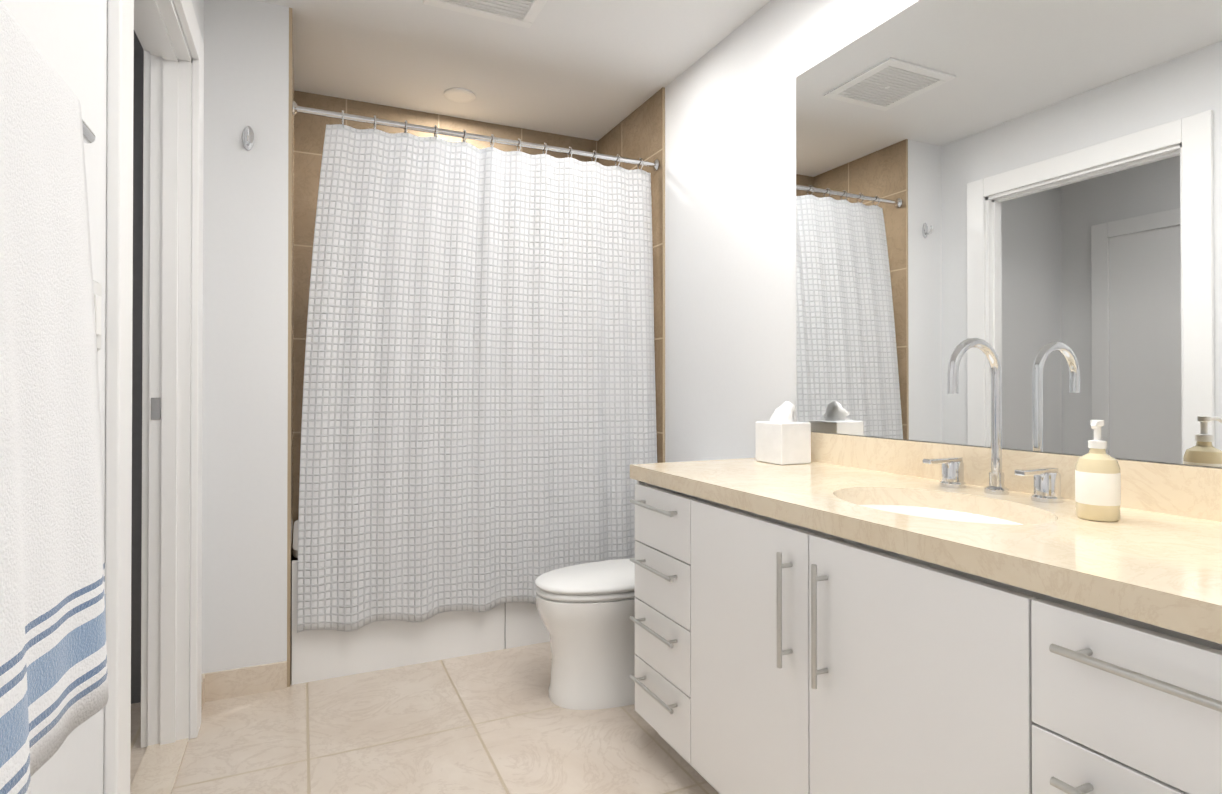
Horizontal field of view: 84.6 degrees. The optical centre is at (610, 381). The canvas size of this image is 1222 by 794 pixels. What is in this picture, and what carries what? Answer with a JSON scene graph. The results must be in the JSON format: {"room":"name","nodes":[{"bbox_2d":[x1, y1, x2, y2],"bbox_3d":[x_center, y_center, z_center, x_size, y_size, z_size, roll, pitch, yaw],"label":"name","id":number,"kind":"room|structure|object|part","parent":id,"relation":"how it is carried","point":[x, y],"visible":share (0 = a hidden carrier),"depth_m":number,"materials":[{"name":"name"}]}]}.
{"room":"bathroom","nodes":[
{"label":"bathroom","id":0,"kind":"room"},
{"bbox_2d":[2,0,203,793],"bbox_3d":[-0.787,-0.148,0.792,0.110,2.600,3.600,0,0,-25],"label":"wall","id":1,"kind":"structure","parent":0,"point":[68,38],"depth_m":1.14,"materials":[{"name":"paint"}]},
{"bbox_2d":[0,0,107,793],"bbox_3d":[-0.525,0.002,0.521,0.133,0.696,0.804,0,0,-25],"label":"towel","id":2,"kind":"object","parent":1,"relation":"attached to","point":[53,675],"visible":1,"depth_m":0.63,"materials":[{"name":"white fabric"}]},
{"bbox_2d":[93,280,101,350],"bbox_3d":[-0.881,-0.116,1.139,0.010,0.121,0.121,0,0,-25],"label":"switch plate","id":3,"kind":"object","parent":1,"relation":"attached to","point":[97,287],"visible":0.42,"depth_m":1.16,"materials":[{"name":"white plastic"}]},
{"bbox_2d":[104,0,203,793],"bbox_3d":[-1.222,-0.002,1.736,0.154,2.320,1.150,0,0,-25],"label":"door frame","id":4,"kind":"structure","parent":1,"relation":"attached to","point":[119,308],"depth_m":2.13,"materials":[{"name":"paint"}]},
{"bbox_3d":[-1.282,-1.110,1.715,0.022,0.105,0.940,0,0,-25],"label":"bathroom door outer head trim","id":5,"kind":"part","parent":4,"relation":"part of","materials":[{"name":"white wood"}]},
{"bbox_3d":[-1.501,0.001,2.183,0.022,2.320,0.105,0,0,-25],"label":"outer bathroom door trim","id":6,"kind":"part","parent":4,"relation":"part of","materials":[{"name":"white wood"}]},
{"bbox_3d":[-1.222,-1.055,1.742,0.110,0.025,0.960,0,0,-25],"label":"bathroom door head jamb","id":7,"kind":"part","parent":4,"relation":"part of","materials":[{"name":"white wood"}]},
{"bbox_3d":[-1.162,-1.109,1.770,0.022,0.105,0.940,0,0,-25],"label":"bathroom door inner head trim","id":8,"kind":"part","parent":4,"relation":"part of","materials":[{"name":"white wood"}]},
{"bbox_3d":[-1.381,0.001,2.238,0.022,2.320,0.105,0,0,-25],"label":"inner bathroom door trim","id":9,"kind":"part","parent":4,"relation":"part of","materials":[{"name":"white wood"}]},
{"bbox_2d":[151,398,159,419],"bbox_3d":[-1.446,0.085,2.132,0.025,0.070,0.002,0,0,-25],"label":"strike plate","id":10,"kind":"object","parent":1,"relation":"attached to","point":[155,408],"visible":1,"depth_m":2.13,"materials":[{"name":"silver metal"}]},
{"bbox_2d":[138,0,177,61],"bbox_3d":[-1.222,-1.036,1.742,0.040,0.012,0.910,0,0,-25],"label":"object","id":11,"kind":"object","parent":1,"relation":"attached to","point":[154,19],"visible":1,"depth_m":1.96,"materials":[{"name":"paint"}]},
{"bbox_2d":[160,59,177,744],"bbox_3d":[-1.410,0.060,2.143,0.040,2.200,0.012,0,0,-25],"label":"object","id":12,"kind":"object","parent":1,"relation":"attached to","point":[169,416],"visible":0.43,"depth_m":2.14,"materials":[{"name":"paint"}]},
{"bbox_2d":[201,675,204,712],"bbox_3d":[-1.451,1.112,2.371,0.012,0.100,0.138,0,0,-25],"label":"baseboard","id":13,"kind":"structure","parent":1,"relation":"attached to","point":[203,691],"depth_m":2.40,"materials":[{"name":"stone"}]},
{"bbox_2d":[202,0,288,673],"bbox_3d":[-1.580,-0.135,2.849,0.390,2.600,0.800,0,0,-25],"label":"wall","id":14,"kind":"structure","parent":0,"point":[245,382],"depth_m":2.51,"materials":[{"name":"paint"}]},
{"bbox_2d":[202,661,286,701],"bbox_3d":[-1.361,1.113,2.495,0.280,0.100,0.012,0,0,-25],"label":"baseboard","id":15,"kind":"structure","parent":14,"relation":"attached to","point":[231,683],"depth_m":2.49,"materials":[{"name":"stone"}]},
{"bbox_2d":[243,126,253,150],"bbox_3d":[-1.346,-0.912,2.489,0.038,0.090,0.058,0,0,-25],"label":"hook","id":16,"kind":"object","parent":14,"relation":"attached to","point":[248,138],"visible":1,"depth_m":2.50,"materials":[{"name":"silver metal"}]},
{"bbox_3d":[-1.345,-0.906,2.486,0.012,0.051,0.051,0,0,-25],"label":"arm","id":17,"kind":"part","parent":16,"relation":"part of"},
{"bbox_2d":[287,8,293,686],"bbox_3d":[-1.395,-0.135,2.927,0.012,2.600,0.788,0,0,-25],"label":"wall tile","id":18,"kind":"structure","parent":14,"relation":"attached to","point":[290,349],"depth_m":2.57,"materials":[{"name":"brown tile"}]},
{"bbox_2d":[293,101,659,632],"bbox_3d":[-0.493,-0.063,2.927,1.622,2.070,0.148,0,0,-25],"label":"shower curtain","id":19,"kind":"object","parent":18,"relation":"attached to","point":[478,430],"visible":0.96,"depth_m":2.85,"materials":[{"name":"white fabric"}]},
{"bbox_3d":[-0.510,-1.069,2.968,1.614,0.024,0.025,0,0,-25],"label":"rod","id":20,"kind":"part","parent":19,"relation":"part of","materials":[{"name":"silver metal"}]},
{"bbox_2d":[130,642,718,793],"bbox_3d":[-0.628,1.205,1.297,3.650,0.100,4.800,0,0,-25],"label":"floor","id":21,"kind":"structure","parent":0,"point":[497,722],"depth_m":2.17,"materials":[{"name":"tile"}]},
{"bbox_2d":[130,738,188,793],"bbox_3d":[-1.222,1.152,1.728,0.110,0.012,0.910,0,0,-25],"label":"threshold","id":22,"kind":"object","parent":21,"relation":"on","point":[157,772],"visible":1,"depth_m":1.99,"materials":[{"name":"stone"}]},
{"bbox_2d":[292,520,549,684],"bbox_3d":[-0.653,0.917,3.267,1.618,0.500,0.772,0,0,-25],"label":"bathtub","id":23,"kind":"object","parent":21,"relation":"on","point":[317,655],"visible":0.1,"depth_m":2.76,"materials":[{"name":"ceramic"}]},
{"bbox_3d":[-0.849,0.929,2.763,0.839,0.470,0.020,0,0,-25],"label":"panel","id":24,"kind":"part","parent":23,"relation":"part of","materials":[{"name":"ceramic"}]},
{"bbox_3d":[-0.113,0.931,3.102,0.775,0.470,0.020,0,0,-25],"label":"panel","id":25,"kind":"part","parent":23,"relation":"part of","materials":[{"name":"ceramic"}]},
{"bbox_2d":[535,558,634,709],"bbox_3d":[0.103,0.777,2.600,0.819,0.772,0.470,0,0,-25],"label":"toilet","id":26,"kind":"object","parent":21,"relation":"on","point":[586,611],"visible":0.38,"depth_m":2.39,"materials":[{"name":"ceramic"}]},
{"bbox_3d":[-0.005,0.738,2.550,0.580,0.022,0.366,0,0,-25],"label":"lid","id":27,"kind":"part","parent":26,"relation":"part of","materials":[{"name":"white plastic"}]},
{"bbox_3d":[-0.006,0.763,2.550,0.572,0.023,0.360,0,0,-25],"label":"seat","id":28,"kind":"part","parent":26,"relation":"part of","materials":[{"name":"white plastic"}]},
{"bbox_2d":[630,474,1221,793],"bbox_3d":[0.856,0.732,1.171,0.654,0.845,2.524,0,0,-25],"label":"bathroom vanity","id":29,"kind":"object","parent":21,"relation":"on","point":[850,614],"depth_m":1.24,"materials":[{"name":"white paint"}]},
{"bbox_3d":[0.118,0.377,2.010,0.012,0.011,0.256,0,0,-25],"label":"handle","id":30,"kind":"part","parent":29,"relation":"part of","materials":[{"name":"silver metal"}]},
{"bbox_3d":[0.118,0.746,2.008,0.012,0.011,0.256,0,0,-25],"label":"handle","id":31,"kind":"part","parent":29,"relation":"part of","materials":[{"name":"silver metal"}]},
{"bbox_3d":[0.118,0.561,2.009,0.012,0.011,0.256,0,0,-25],"label":"handle","id":32,"kind":"part","parent":29,"relation":"part of","materials":[{"name":"silver metal"}]},
{"bbox_3d":[0.118,0.930,2.007,0.012,0.011,0.256,0,0,-25],"label":"handle","id":33,"kind":"part","parent":29,"relation":"part of","materials":[{"name":"silver metal"}]},
{"bbox_3d":[0.156,0.603,2.027,0.019,0.180,0.342,0,0,-25],"label":"drawer","id":34,"kind":"part","parent":29,"relation":"part of","materials":[{"name":"white paint"}]},
{"bbox_3d":[0.156,0.788,2.026,0.019,0.180,0.342,0,0,-25],"label":"drawer","id":35,"kind":"part","parent":29,"relation":"part of","materials":[{"name":"white paint"}]},
{"bbox_3d":[0.156,0.972,2.024,0.019,0.180,0.342,0,0,-25],"label":"drawer","id":36,"kind":"part","parent":29,"relation":"part of","materials":[{"name":"white paint"}]},
{"bbox_3d":[0.156,0.419,2.028,0.019,0.180,0.342,0,0,-25],"label":"drawer","id":37,"kind":"part","parent":29,"relation":"part of","materials":[{"name":"white paint"}]},
{"bbox_3d":[0.174,0.929,1.925,0.033,0.010,0.010,0,0,-25],"label":"handle post","id":38,"kind":"part","parent":29,"relation":"part of","materials":[{"name":"silver metal"}]},
{"bbox_3d":[0.329,0.693,1.651,0.019,0.734,0.476,0,0,-25],"label":"door","id":39,"kind":"part","parent":29,"relation":"part of","materials":[{"name":"white paint"}]},
{"bbox_3d":[0.368,0.498,1.467,0.011,0.250,0.012,0,0,-25],"label":"handle","id":40,"kind":"part","parent":29,"relation":"part of","materials":[{"name":"silver metal"}]},
{"bbox_3d":[0.383,0.403,1.474,0.033,0.010,0.010,0,0,-25],"label":"handle post","id":41,"kind":"part","parent":29,"relation":"part of","materials":[{"name":"silver metal"}]},
{"bbox_3d":[0.383,0.593,1.473,0.033,0.010,0.010,0,0,-25],"label":"handle post","id":42,"kind":"part","parent":29,"relation":"part of","materials":[{"name":"silver metal"}]},
{"bbox_3d":[0.414,0.497,1.367,0.011,0.250,0.012,0,0,-25],"label":"handle","id":43,"kind":"part","parent":29,"relation":"part of","materials":[{"name":"silver metal"}]},
{"bbox_3d":[0.429,0.403,1.374,0.033,0.010,0.010,0,0,-25],"label":"handle post","id":44,"kind":"part","parent":29,"relation":"part of","materials":[{"name":"silver metal"}]},
{"bbox_3d":[0.429,0.593,1.373,0.033,0.010,0.010,0,0,-25],"label":"handle post","id":45,"kind":"part","parent":29,"relation":"part of","materials":[{"name":"silver metal"}]},
{"bbox_3d":[0.529,0.691,1.216,0.019,0.734,0.476,0,0,-25],"label":"door","id":46,"kind":"part","parent":29,"relation":"part of","materials":[{"name":"white paint"}]},
{"bbox_2d":[630,458,1221,629],"bbox_3d":[0.872,0.287,1.184,0.618,0.045,2.530,0,0,-25],"label":"countertop","id":47,"kind":"structure","parent":29,"relation":"on","point":[1152,561],"depth_m":1.20,"materials":[{"name":"beige stone"}]},
{"bbox_2d":[755,401,810,464],"bbox_3d":[0.580,0.168,2.268,0.124,0.205,0.140,0,0,-25],"label":"tissue box","id":48,"kind":"object","parent":47,"relation":"on","point":[782,437],"visible":0.98,"depth_m":2.22,"materials":[{"name":"cardboard"}]},
{"bbox_2d":[846,494,1037,525],"bbox_3d":[0.712,0.381,1.479,0.371,0.163,0.520,0,0,-25],"label":"sink","id":49,"kind":"object","parent":47,"relation":"in","point":[967,515],"depth_m":1.60,"materials":[{"name":"white ceramic"}]},
{"bbox_2d":[922,338,1073,501],"bbox_3d":[0.867,0.081,1.585,0.192,0.372,0.302,0,0,-25],"label":"faucet","id":50,"kind":"object","parent":47,"relation":"on","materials":[{"name":"silver metal"}]},
{"bbox_2d":[1075,420,1120,521],"bbox_3d":[0.940,0.169,1.299,0.079,0.191,0.072,0,0,-25],"label":"soap dispenser","id":51,"kind":"object","parent":47,"relation":"on","point":[1097,485],"visible":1,"depth_m":1.28,"materials":[{"name":"plastic"}]},
{"bbox_2d":[1076,448,1119,521],"bbox_3d":[0.943,0.196,1.300,0.070,0.136,0.070,0,0,-25],"label":"bottle","id":52,"kind":"object","parent":51,"relation":"attached to","point":[1097,472],"depth_m":1.27,"materials":[{"name":"plastic"}]},
{"bbox_3d":[0.668,0.554,0.815,0.012,0.011,0.260,0,0,-25],"label":"handle","id":53,"kind":"part","parent":29,"relation":"part of","materials":[{"name":"silver metal"}]},
{"bbox_3d":[0.641,0.370,0.914,0.033,0.010,0.010,0,0,-25],"label":"handle post","id":54,"kind":"part","parent":29,"relation":"part of","materials":[{"name":"silver metal"}]},
{"bbox_3d":[0.641,0.554,0.912,0.033,0.010,0.010,0,0,-25],"label":"handle post","id":55,"kind":"part","parent":29,"relation":"part of","materials":[{"name":"silver metal"}]},
{"bbox_3d":[0.706,0.596,0.832,0.019,0.180,0.362,0,0,-25],"label":"drawer","id":56,"kind":"part","parent":29,"relation":"part of","materials":[{"name":"white paint"}]},
{"bbox_3d":[0.706,0.411,0.833,0.019,0.180,0.362,0,0,-25],"label":"drawer","id":57,"kind":"part","parent":29,"relation":"part of","materials":[{"name":"white paint"}]},
{"bbox_3d":[0.668,0.369,0.816,0.012,0.011,0.260,0,0,-25],"label":"handle","id":58,"kind":"part","parent":29,"relation":"part of","materials":[{"name":"silver metal"}]},
{"bbox_2d":[256,0,770,140],"bbox_3d":[-0.628,-1.495,1.314,3.650,0.100,4.800,0,0,-25],"label":"ceiling","id":59,"kind":"structure","parent":0,"point":[596,70],"depth_m":2.94,"materials":[{"name":"paint"}]},
{"bbox_2d":[444,88,475,102],"bbox_3d":[-0.755,-1.427,3.347,0.156,0.010,0.156,0,0,-25],"label":"recessed light","id":60,"kind":"object","parent":59,"relation":"in","point":[460,95],"visible":1,"depth_m":3.33,"materials":[{"name":"beige glass"}]},
{"bbox_2d":[423,0,546,27],"bbox_3d":[-0.431,-1.432,2.429,0.420,0.012,0.420,0,0,-25],"label":"ceiling vent","id":61,"kind":"object","parent":59,"relation":"in","point":[523,13],"visible":1,"depth_m":2.57,"materials":[{"name":"white plastic"}]},
{"bbox_3d":[-0.431,-1.435,2.429,0.330,0.006,0.330,0,0,-25],"label":"plate","id":62,"kind":"part","parent":61,"relation":"part of","materials":[{"name":"white plastic"}]},
{"bbox_3d":[-0.261,-1.431,2.507,0.045,0.012,0.330,0,0,-25],"label":"frame","id":63,"kind":"part","parent":61,"relation":"part of","materials":[{"name":"white plastic"}]},
{"bbox_2d":[665,0,1220,467],"bbox_3d":[0.939,-0.140,2.027,0.200,2.600,4.800,0,0,-25],"label":"wall","id":64,"kind":"structure","parent":0,"point":[729,240],"depth_m":2.71,"materials":[{"name":"paint"}]},
{"bbox_2d":[598,87,664,462],"bbox_3d":[0.092,-0.130,3.613,0.012,2.600,0.788,0,0,-25],"label":"wall tile","id":65,"kind":"structure","parent":64,"relation":"attached to","point":[638,132],"depth_m":3.32,"materials":[{"name":"brown tile"}]},
{"bbox_2d":[796,0,1221,467],"bbox_3d":[1.171,-0.464,1.276,0.006,1.253,2.438,0,0,-25],"label":"mirror","id":66,"kind":"object","parent":64,"relation":"attached to","point":[1029,192],"visible":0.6,"depth_m":1.64,"materials":[{"name":"clear glass"}]},
{"bbox_2d":[811,432,1221,521],"bbox_3d":[1.145,0.216,1.311,0.016,0.100,2.530,0,0,-25],"label":"backsplash","id":67,"kind":"structure","parent":64,"relation":"attached to","point":[1192,491],"depth_m":1.51,"materials":[{"name":"beige stone"}]},
{"bbox_3d":[-1.681,-0.132,3.353,3.450,2.600,0.200,0,0,-25],"label":"wall","id":68,"kind":"structure","parent":0,"visible":0},
{"bbox_2d":[293,90,597,559],"bbox_3d":[-0.819,-0.130,3.633,1.650,2.600,0.012,0,0,-25],"label":"wall tile","id":69,"kind":"structure","parent":68,"relation":"attached to","point":[309,133],"depth_m":3.33,"materials":[{"name":"brown tile"}]},
{"bbox_3d":[-2.194,-0.139,2.269,1.210,2.600,0.060,0,0,-25],"label":"wall","id":70,"kind":"structure","parent":0,"visible":0},
{"bbox_2d":[131,31,143,703],"bbox_3d":[-1.822,-0.137,2.399,0.415,2.598,0.014,0,0,-25],"label":"doorway","id":71,"kind":"object","parent":70,"relation":"attached to","point":[137,317],"depth_m":2.44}
]}

